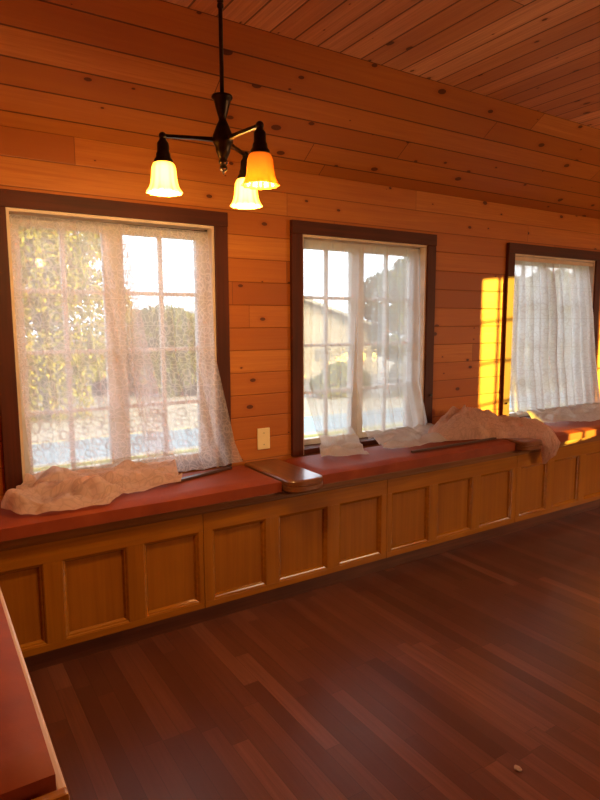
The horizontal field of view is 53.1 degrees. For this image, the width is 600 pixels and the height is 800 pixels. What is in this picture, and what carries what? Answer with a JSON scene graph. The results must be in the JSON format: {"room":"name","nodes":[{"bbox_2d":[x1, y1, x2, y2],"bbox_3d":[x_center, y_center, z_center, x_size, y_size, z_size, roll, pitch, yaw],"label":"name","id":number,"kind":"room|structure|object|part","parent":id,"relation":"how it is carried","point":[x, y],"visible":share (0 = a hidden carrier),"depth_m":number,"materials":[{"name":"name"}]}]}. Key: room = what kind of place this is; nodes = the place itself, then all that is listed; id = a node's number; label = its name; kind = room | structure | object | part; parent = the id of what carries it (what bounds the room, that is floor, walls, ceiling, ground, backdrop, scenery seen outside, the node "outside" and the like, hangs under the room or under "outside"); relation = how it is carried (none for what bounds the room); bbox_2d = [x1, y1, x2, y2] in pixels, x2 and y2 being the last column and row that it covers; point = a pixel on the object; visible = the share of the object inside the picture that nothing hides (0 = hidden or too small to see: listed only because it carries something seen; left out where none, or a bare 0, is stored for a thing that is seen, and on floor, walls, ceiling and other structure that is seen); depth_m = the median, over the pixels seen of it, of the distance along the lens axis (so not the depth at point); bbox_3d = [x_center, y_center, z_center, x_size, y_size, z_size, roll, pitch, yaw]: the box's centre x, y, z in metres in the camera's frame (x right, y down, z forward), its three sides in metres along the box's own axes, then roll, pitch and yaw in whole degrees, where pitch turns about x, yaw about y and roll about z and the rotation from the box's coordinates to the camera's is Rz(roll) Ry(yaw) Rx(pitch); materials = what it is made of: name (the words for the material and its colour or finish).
{"room":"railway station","nodes":[
{"label":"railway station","id":0,"kind":"room"},
{"bbox_2d":[0,0,599,218],"bbox_3d":[1.331,-1.437,3.561,7.050,0.415,0.520,-5,9,-32],"label":"ceiling","id":1,"kind":"structure","parent":0,"point":[126,72],"depth_m":2.59,"materials":[{"name":"brown wood"}]},
{"bbox_2d":[0,125,599,499],"bbox_3d":[1.149,-0.459,3.978,7.050,2.540,0.170,-5,9,-32],"label":"wall","id":2,"kind":"structure","parent":0,"point":[473,236],"depth_m":3.09,"materials":[{"name":"brown wood"}]},
{"bbox_2d":[0,189,231,492],"bbox_3d":[-0.826,-0.254,2.728,1.019,1.223,0.216,-5,9,-32],"label":"window","id":3,"kind":"structure","parent":2,"relation":"attached to","point":[14,432],"depth_m":2.66,"materials":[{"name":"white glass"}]},
{"bbox_3d":[-1.177,-0.177,2.400,0.066,1.157,0.022,-5,9,-32],"label":"casing","id":4,"kind":"part","parent":3,"relation":"part of","materials":[{"name":"brown wood"}]},
{"bbox_3d":[-1.017,-0.215,2.622,0.424,1.115,0.035,-5,9,-32],"label":"sash","id":5,"kind":"part","parent":3,"relation":"part of","materials":[{"name":"white wood"}]},
{"bbox_2d":[9,213,206,234],"bbox_3d":[-0.809,-0.769,2.633,0.859,0.018,0.026,-5,9,-32],"label":"curtain rod","id":6,"kind":"object","parent":3,"relation":"attached to","point":[28,217],"visible":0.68,"depth_m":2.62,"materials":[{"name":"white metal"}]},
{"bbox_2d":[1,214,181,514],"bbox_3d":[-0.830,-0.179,2.422,0.768,1.125,0.423,-5,9,-32],"label":"lace curtain","id":7,"kind":"object","parent":6,"relation":"hanging from","point":[56,488],"visible":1,"depth_m":2.54,"materials":[{"name":"white fabric"}]},
{"bbox_2d":[120,224,241,471],"bbox_3d":[-0.536,-0.225,2.787,0.525,1.124,0.120,-5,9,-32],"label":"lace curtain","id":8,"kind":"object","parent":6,"relation":"hanging from","point":[189,327],"visible":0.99,"depth_m":2.80,"materials":[{"name":"white fabric"}]},
{"bbox_3d":[-0.777,-0.818,2.575,1.019,0.066,0.026,-5,9,-32],"label":"head casing","id":9,"kind":"part","parent":3,"relation":"part of","materials":[{"name":"brown wood"}]},
{"bbox_3d":[-0.653,-0.246,2.853,0.440,1.115,0.035,-5,9,-32],"label":"sash","id":10,"kind":"part","parent":3,"relation":"part of","materials":[{"name":"white wood"}]},
{"bbox_3d":[-0.828,0.337,2.809,0.863,0.030,0.202,-5,9,-32],"label":"sill","id":11,"kind":"part","parent":3,"relation":"part of","materials":[{"name":"beige fabric"}]},
{"bbox_3d":[-0.374,-0.245,2.909,0.066,1.157,0.022,-5,9,-32],"label":"casing","id":12,"kind":"part","parent":3,"relation":"part of","materials":[{"name":"brown wood"}]},
{"bbox_2d":[257,428,269,449],"bbox_3d":[-0.187,0.199,3.092,0.072,0.110,0.010,-5,9,-32],"label":"wall plate","id":13,"kind":"object","parent":2,"relation":"attached to","point":[263,434],"visible":1,"depth_m":3.09,"materials":[{"name":"beige plastic"}]},
{"bbox_2d":[290,219,436,456],"bbox_3d":[0.335,-0.351,3.458,1.015,1.223,0.226,-5,9,-32],"label":"window","id":14,"kind":"structure","parent":2,"relation":"attached to","point":[300,230],"depth_m":3.36,"materials":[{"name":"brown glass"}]},
{"bbox_3d":[-0.017,-0.275,3.135,0.066,1.157,0.022,-5,9,-32],"label":"casing","id":15,"kind":"part","parent":14,"relation":"part of","materials":[{"name":"brown wood"}]},
{"bbox_3d":[0.143,-0.313,3.357,0.422,1.115,0.035,-5,9,-32],"label":"sash","id":16,"kind":"part","parent":14,"relation":"part of","materials":[{"name":"white wood"}]},
{"bbox_3d":[0.331,0.240,3.543,0.859,0.030,0.202,-5,9,-32],"label":"sill","id":17,"kind":"part","parent":14,"relation":"part of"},
{"bbox_2d":[304,240,399,247],"bbox_3d":[0.349,-0.867,3.367,0.855,0.018,0.026,-5,9,-32],"label":"curtain rod","id":18,"kind":"object","parent":14,"relation":"attached to","point":[308,240],"visible":0.32,"depth_m":3.23,"materials":[{"name":"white metal"}]},
{"bbox_2d":[304,239,368,456],"bbox_3d":[0.240,-0.280,3.176,0.405,1.122,0.288,-5,9,-32],"label":"curtain","id":19,"kind":"object","parent":18,"relation":"hanging from","point":[340,445],"visible":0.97,"depth_m":3.27,"materials":[{"name":"white fabric"}]},
{"bbox_2d":[357,244,446,448],"bbox_3d":[0.679,-0.318,3.471,0.696,1.124,0.268,-5,9,-32],"label":"curtain","id":20,"kind":"object","parent":18,"relation":"hanging from","point":[392,408],"visible":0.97,"depth_m":3.50,"materials":[{"name":"white fabric"}]},
{"bbox_3d":[0.504,-0.344,3.586,0.438,1.115,0.035,-5,9,-32],"label":"sash","id":21,"kind":"part","parent":14,"relation":"part of","materials":[{"name":"white wood"}]},
{"bbox_3d":[0.381,-0.915,3.310,1.015,0.066,0.026,-5,9,-32],"label":"head casing","id":22,"kind":"part","parent":14,"relation":"part of","materials":[{"name":"brown wood"}]},
{"bbox_3d":[0.782,-0.343,3.642,0.066,1.157,0.022,-5,9,-32],"label":"casing","id":23,"kind":"part","parent":14,"relation":"part of","materials":[{"name":"brown wood"}]},
{"bbox_2d":[500,242,599,418],"bbox_3d":[1.763,-0.471,4.363,1.059,1.223,0.226,-5,9,-32],"label":"window","id":24,"kind":"structure","parent":2,"relation":"attached to","point":[513,249],"depth_m":4.06,"materials":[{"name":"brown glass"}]},
{"bbox_3d":[1.392,-0.394,4.028,0.066,1.157,0.022,-5,9,-32],"label":"casing","id":25,"kind":"part","parent":24,"relation":"part of","materials":[{"name":"brown wood"}]},
{"bbox_3d":[1.561,-0.432,4.256,0.444,1.115,0.035,-5,9,-32],"label":"sash","id":26,"kind":"part","parent":24,"relation":"part of","materials":[{"name":"white wood"}]},
{"bbox_3d":[1.810,-1.036,4.215,1.059,0.066,0.026,-5,9,-32],"label":"head casing","id":27,"kind":"part","parent":24,"relation":"part of","materials":[{"name":"brown wood"}]},
{"bbox_2d":[515,256,592,266],"bbox_3d":[1.797,-0.977,4.242,0.899,0.024,0.026,-5,9,-32],"label":"curtain rod","id":28,"kind":"object","parent":24,"relation":"attached to","point":[516,258],"visible":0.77,"depth_m":4.21,"materials":[{"name":"brown wood"}]},
{"bbox_2d":[510,260,599,422],"bbox_3d":[1.989,-0.414,4.250,1.145,1.107,0.340,-5,9,-32],"label":"curtain","id":29,"kind":"object","parent":28,"relation":"hanging from","point":[554,377],"visible":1,"depth_m":4.27,"materials":[{"name":"white fabric"}]},
{"bbox_3d":[2.229,-0.464,4.559,0.066,1.157,0.022,-5,9,-32],"label":"casing","id":30,"kind":"part","parent":24,"relation":"part of","materials":[{"name":"brown wood"}]},
{"bbox_2d":[29,507,599,799],"bbox_3d":[2.614,1.103,1.875,7.050,0.080,5.590,-5,9,-32],"label":"floor","id":31,"kind":"structure","parent":0,"point":[434,677],"depth_m":2.13,"materials":[{"name":"brown wood"}]},
{"bbox_2d":[0,514,204,657],"bbox_3d":[-1.021,0.720,2.401,1.220,0.425,0.345,-5,9,-32],"label":"base cabinet","id":32,"kind":"object","parent":31,"relation":"on","point":[62,593],"visible":0.91,"depth_m":2.37,"materials":[{"name":"brown wood"}]},
{"bbox_3d":[-1.067,0.771,2.200,0.246,0.322,0.011,-5,9,-32],"label":"panel","id":33,"kind":"part","parent":32,"relation":"part of","materials":[{"name":"brown wood"}]},
{"bbox_3d":[-0.806,0.749,2.366,0.252,0.322,0.011,-5,9,-32],"label":"panel","id":34,"kind":"part","parent":32,"relation":"part of","materials":[{"name":"brown wood"}]},
{"bbox_3d":[-0.941,0.564,2.254,1.220,0.079,0.045,-5,9,-32],"label":"rail","id":35,"kind":"part","parent":32,"relation":"part of","materials":[{"name":"brown wood"}]},
{"bbox_3d":[-0.939,0.932,2.301,1.220,0.028,0.045,-5,9,-32],"label":"rail","id":36,"kind":"part","parent":32,"relation":"part of","materials":[{"name":"brown wood"}]},
{"bbox_3d":[-0.545,0.727,2.532,0.246,0.322,0.011,-5,9,-32],"label":"panel","id":37,"kind":"part","parent":32,"relation":"part of","materials":[{"name":"brown wood"}]},
{"bbox_2d":[0,435,599,551],"bbox_3d":[0.723,0.340,3.468,5.367,0.044,0.380,-5,9,-32],"label":"board","id":38,"kind":"object","parent":32,"relation":"on","point":[95,529],"visible":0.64,"depth_m":2.61,"materials":[{"name":"brown wood"}]},
{"bbox_2d":[0,465,281,541],"bbox_3d":[-0.685,0.409,2.548,1.195,0.061,0.370,-5,9,-32],"label":"seat cushion","id":39,"kind":"object","parent":38,"relation":"on","point":[238,482],"visible":0.72,"depth_m":2.43,"materials":[{"name":"red fabric"}]},
{"bbox_2d":[181,466,231,481],"bbox_3d":[-0.441,0.341,2.779,0.028,0.011,0.320,6,9,40],"label":"rod","id":40,"kind":"object","parent":39,"relation":"on","point":[226,467],"visible":0.8,"depth_m":2.78,"materials":[{"name":"black metal"}]},
{"bbox_2d":[244,458,322,492],"bbox_3d":[-0.078,0.363,2.903,0.194,0.057,0.453,-5,9,-32],"label":"divider","id":41,"kind":"object","parent":38,"relation":"on","point":[294,479],"visible":0.97,"depth_m":2.80,"materials":[{"name":"brown wood"}]},
{"bbox_2d":[283,439,515,484],"bbox_3d":[0.592,0.301,3.357,1.410,0.062,0.370,-5,9,-32],"label":"seat cushion","id":42,"kind":"object","parent":38,"relation":"on","point":[379,460],"visible":0.69,"depth_m":3.14,"materials":[{"name":"red fabric"}]},
{"bbox_2d":[411,437,496,452],"bbox_3d":[0.904,0.252,3.430,0.721,0.013,0.016,-5,9,-33],"label":"rod","id":43,"kind":"object","parent":42,"relation":"on","point":[492,438],"visible":1,"depth_m":3.40,"materials":[{"name":"black metal"}]},
{"bbox_2d":[428,405,559,463],"bbox_3d":[1.156,0.210,3.695,0.882,0.374,0.257,-1,7,-8],"label":"curtain","id":44,"kind":"object","parent":42,"relation":"on","point":[468,423],"visible":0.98,"depth_m":3.62,"materials":[{"name":"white fabric"}]},
{"bbox_2d":[501,438,541,450],"bbox_3d":[1.288,0.248,3.769,0.190,0.057,0.453,-5,9,-32],"label":"divider","id":45,"kind":"object","parent":38,"relation":"on","point":[522,444],"visible":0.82,"depth_m":3.58,"materials":[{"name":"brown wood"}]},
{"bbox_2d":[543,420,599,441],"bbox_3d":[2.170,0.169,4.357,1.915,0.061,0.370,-5,9,-32],"label":"seat cushion","id":46,"kind":"object","parent":38,"relation":"on","point":[564,431],"visible":0.47,"depth_m":4.00,"materials":[{"name":"red fabric"}]},
{"bbox_2d":[203,480,386,607],"bbox_3d":[-0.073,0.640,3.002,1.026,0.425,0.345,-5,9,-32],"label":"base cabinet","id":47,"kind":"object","parent":31,"relation":"on","point":[249,550],"visible":0.83,"depth_m":2.83,"materials":[{"name":"brown wood"}]},
{"bbox_3d":[-0.279,0.705,2.700,0.269,0.322,0.011,-5,9,-32],"label":"panel","id":48,"kind":"part","parent":47,"relation":"part of","materials":[{"name":"brown wood"}]},
{"bbox_3d":[0.007,0.484,2.855,1.026,0.079,0.045,-5,9,-32],"label":"rail","id":49,"kind":"part","parent":47,"relation":"part of","materials":[{"name":"brown wood"}]},
{"bbox_3d":[0.009,0.853,2.901,1.026,0.028,0.045,-5,9,-32],"label":"rail","id":50,"kind":"part","parent":47,"relation":"part of","materials":[{"name":"brown wood"}]},
{"bbox_3d":[0.005,0.681,2.880,0.280,0.322,0.011,-5,9,-32],"label":"panel","id":51,"kind":"part","parent":47,"relation":"part of","materials":[{"name":"brown wood"}]},
{"bbox_3d":[0.296,0.656,3.065,0.275,0.322,0.011,-5,9,-32],"label":"panel","id":52,"kind":"part","parent":47,"relation":"part of","materials":[{"name":"brown wood"}]},
{"bbox_2d":[24,499,599,671],"bbox_3d":[1.122,0.802,3.627,6.150,0.088,0.020,-5,9,-32],"label":"baseboard","id":53,"kind":"structure","parent":31,"relation":"on","point":[57,656],"depth_m":2.82,"materials":[{"name":"brown wood"}]},
{"bbox_2d":[386,456,516,557],"bbox_3d":[0.797,0.567,3.553,1.036,0.425,0.345,-5,9,-32],"label":"base cabinet","id":54,"kind":"object","parent":31,"relation":"on","point":[427,509],"visible":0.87,"depth_m":3.39,"materials":[{"name":"brown wood"}]},
{"bbox_3d":[0.583,0.632,3.247,0.276,0.322,0.011,-5,9,-32],"label":"panel","id":55,"kind":"part","parent":54,"relation":"part of","materials":[{"name":"brown wood"}]},
{"bbox_3d":[0.879,0.779,3.453,1.036,0.028,0.045,-5,9,-32],"label":"rail","id":56,"kind":"part","parent":54,"relation":"part of","materials":[{"name":"brown wood"}]},
{"bbox_3d":[0.878,0.411,3.406,1.036,0.079,0.045,-5,9,-32],"label":"rail","id":57,"kind":"part","parent":54,"relation":"part of","materials":[{"name":"brown wood"}]},
{"bbox_3d":[0.867,0.608,3.426,0.282,0.322,0.011,-5,9,-32],"label":"panel","id":58,"kind":"part","parent":54,"relation":"part of","materials":[{"name":"brown wood"}]},
{"bbox_3d":[1.162,0.584,3.613,0.286,0.322,0.011,-5,9,-32],"label":"panel","id":59,"kind":"part","parent":54,"relation":"part of","materials":[{"name":"brown wood"}]},
{"bbox_2d":[514,765,521,770],"bbox_3d":[0.637,1.079,1.759,0.022,0.011,0.024,-5,9,-32],"label":"paper scrap","id":60,"kind":"object","parent":31,"relation":"on","point":[516,767],"visible":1,"depth_m":1.75,"materials":[{"name":"paper"}]},
{"bbox_2d":[515,440,599,521],"bbox_3d":[1.669,0.493,4.106,1.030,0.425,0.345,-5,9,-32],"label":"base cabinet","id":61,"kind":"object","parent":31,"relation":"on","point":[570,478],"visible":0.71,"depth_m":3.93,"materials":[{"name":"brown wood"}]},
{"bbox_3d":[1.460,0.558,3.802,0.268,0.322,0.011,-5,9,-32],"label":"panel","id":62,"kind":"part","parent":61,"relation":"part of","materials":[{"name":"brown wood"}]},
{"bbox_3d":[1.751,0.706,4.006,1.030,0.028,0.045,-5,9,-32],"label":"rail","id":63,"kind":"part","parent":61,"relation":"part of","materials":[{"name":"brown wood"}]},
{"bbox_3d":[1.750,0.337,3.959,1.030,0.079,0.045,-5,9,-32],"label":"rail","id":64,"kind":"part","parent":61,"relation":"part of","materials":[{"name":"brown wood"}]},
{"bbox_3d":[1.746,0.534,3.983,0.284,0.322,0.011,-5,9,-32],"label":"panel","id":65,"kind":"part","parent":61,"relation":"part of","materials":[{"name":"brown wood"}]},
{"bbox_3d":[2.038,0.510,4.168,0.281,0.322,0.011,-5,9,-32],"label":"panel","id":66,"kind":"part","parent":61,"relation":"part of","materials":[{"name":"brown wood"}]},
{"bbox_3d":[-0.921,0.876,1.465,0.372,0.500,1.358,-5,9,-32],"label":"cabinet","id":67,"kind":"object","parent":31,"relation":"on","visible":0},
{"bbox_2d":[0,588,69,799],"bbox_3d":[-0.895,0.609,1.409,0.405,0.104,1.366,-5,9,-32],"label":"board","id":68,"kind":"object","parent":67,"relation":"on","point":[61,792],"visible":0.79,"depth_m":1.12,"materials":[{"name":"brown wood"}]},
{"bbox_2d":[0,600,55,799],"bbox_3d":[-1.010,0.536,1.566,0.386,0.059,1.690,-5,9,-32],"label":"seat cushion","id":69,"kind":"object","parent":68,"relation":"on","point":[27,772],"visible":0.98,"depth_m":1.03,"materials":[{"name":"red fabric"}]},
{"bbox_2d":[164,0,599,128],"bbox_3d":[2.790,-1.331,1.273,7.050,0.060,4.900,-5,9,-32],"label":"ceiling","id":70,"kind":"structure","parent":0,"point":[543,56],"depth_m":2.37,"materials":[{"name":"brown wood"}]},
{"bbox_2d":[146,0,279,209],"bbox_3d":[-0.223,-0.969,1.698,0.402,0.743,0.388,-5,9,-32],"label":"chandelier","id":71,"kind":"object","parent":70,"relation":"hanging from","point":[256,172],"visible":1,"depth_m":1.72,"materials":[{"name":"brown metal"}]},
{"bbox_2d":[154,137,172,162],"bbox_3d":[-0.393,-0.686,1.729,0.056,0.144,0.056,-5,9,-32],"label":"socket","id":72,"kind":"object","parent":71,"relation":"attached to","point":[163,155],"depth_m":1.71,"materials":[{"name":"brown metal"}]},
{"bbox_3d":[-0.393,-0.642,1.734,0.108,0.086,0.108,-5,9,-32],"label":"lamp shade","id":73,"kind":"part","parent":71,"relation":"part of","materials":[{"name":"glass"}]},
{"bbox_3d":[-0.319,-0.757,1.736,0.152,0.013,0.012,-2,7,-13],"label":"arm","id":74,"kind":"part","parent":71,"relation":"part of","materials":[{"name":"brown metal"}]},
{"bbox_3d":[-0.227,-1.094,1.715,0.019,0.440,0.019,-5,9,-32],"label":"stem","id":75,"kind":"part","parent":71,"relation":"part of","materials":[{"name":"brown metal"}]},
{"bbox_3d":[-0.197,-0.772,1.848,0.014,0.014,0.152,2,8,18],"label":"arm","id":76,"kind":"part","parent":71,"relation":"part of","materials":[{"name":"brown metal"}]},
{"bbox_3d":[-0.161,-0.752,1.687,0.012,0.013,0.152,-7,10,-42],"label":"arm","id":77,"kind":"part","parent":71,"relation":"part of","materials":[{"name":"brown metal"}]},
{"bbox_2d":[237,156,247,178],"bbox_3d":[-0.174,-0.712,1.929,0.056,0.144,0.056,-5,9,-32],"label":"socket","id":78,"kind":"object","parent":71,"relation":"attached to","point":[243,163],"depth_m":1.91,"materials":[{"name":"brown metal"}]},
{"bbox_3d":[-0.174,-0.668,1.934,0.108,0.086,0.108,-5,9,-32],"label":"lamp shade","id":79,"kind":"part","parent":71,"relation":"part of","materials":[{"name":"glass"}]},
{"bbox_2d":[250,126,269,152],"bbox_3d":[-0.109,-0.675,1.640,0.056,0.144,0.056,-5,9,-32],"label":"socket","id":80,"kind":"object","parent":71,"relation":"attached to","point":[259,145],"depth_m":1.62,"materials":[{"name":"brown metal"}]},
{"bbox_3d":[-0.109,-0.632,1.646,0.108,0.086,0.108,-5,9,-32],"label":"lamp shade","id":81,"kind":"part","parent":71,"relation":"part of","materials":[{"name":"glass"}]},
{"label":"outside","id":82,"kind":"structure","parent":0,"visible":0},
{"bbox_2d":[34,410,511,471],"bbox_3d":[14.223,2.393,-3.397,100.000,0.200,38.500,-5,9,-32],"label":"ground","id":83,"kind":"structure","parent":82,"point":[313,435],"depth_m":8.71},
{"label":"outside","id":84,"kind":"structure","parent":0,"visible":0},
{"bbox_2d":[33,408,511,468],"bbox_3d":[3.801,0.378,12.781,100.000,0.204,0.200,-5,9,-32],"label":"kerb","id":85,"kind":"object","parent":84,"point":[315,432],"depth_m":8.89,"materials":[{"name":"concrete"}]},
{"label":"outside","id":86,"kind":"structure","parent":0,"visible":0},
{"bbox_2d":[32,395,510,464],"bbox_3d":[3.316,0.286,13.534,100.000,0.200,1.600,-5,9,-32],"label":"road","id":87,"kind":"structure","parent":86,"point":[309,426],"depth_m":9.64,"materials":[{"name":"grey asphalt"}]},
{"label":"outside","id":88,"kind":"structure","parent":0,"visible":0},
{"bbox_2d":[28,345,510,443],"bbox_3d":[-10.500,-2.387,34.979,100.000,0.210,49.700,-5,9,-32],"label":"verge","id":89,"kind":"structure","parent":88,"point":[307,408],"depth_m":12.46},
{"bbox_2d":[19,228,133,421],"bbox_3d":[-5.585,-2.234,12.174,4.325,6.070,2.550,-5,9,-35],"label":"tree","id":90,"kind":"object","parent":89,"relation":"on","point":[26,273],"visible":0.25,"depth_m":12.03,"materials":[{"name":"green plant"}]},
{"bbox_2d":[27,335,183,396],"bbox_3d":[1.464,-0.953,17.237,26.708,2.070,4.833,-2,7,-14],"label":"hedge","id":91,"kind":"object","parent":89,"relation":"on","point":[93,388],"visible":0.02,"depth_m":16.51,"materials":[{"name":"green plant"}]},
{"bbox_2d":[103,304,196,396],"bbox_3d":[-3.233,-1.338,16.393,4.223,2.560,2.058,-5,9,-32],"label":"tree","id":92,"kind":"object","parent":89,"relation":"on","point":[180,330],"visible":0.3,"depth_m":15.57,"materials":[{"name":"green plant"}]},
{"bbox_2d":[177,299,347,378],"bbox_3d":[-0.920,-2.508,22.657,6.800,3.080,5.200,-5,9,-32],"label":"garage","id":93,"kind":"structure","parent":89,"relation":"on","point":[317,321],"depth_m":20.99,"materials":[{"name":"metal"}]},
{"bbox_2d":[309,361,346,397],"bbox_3d":[1.098,-0.535,15.713,1.986,1.006,1.079,-5,9,-32],"label":"shrub","id":94,"kind":"object","parent":89,"relation":"on","point":[336,363],"visible":0.18,"depth_m":15.34,"materials":[{"name":"green plant"}]}
]}

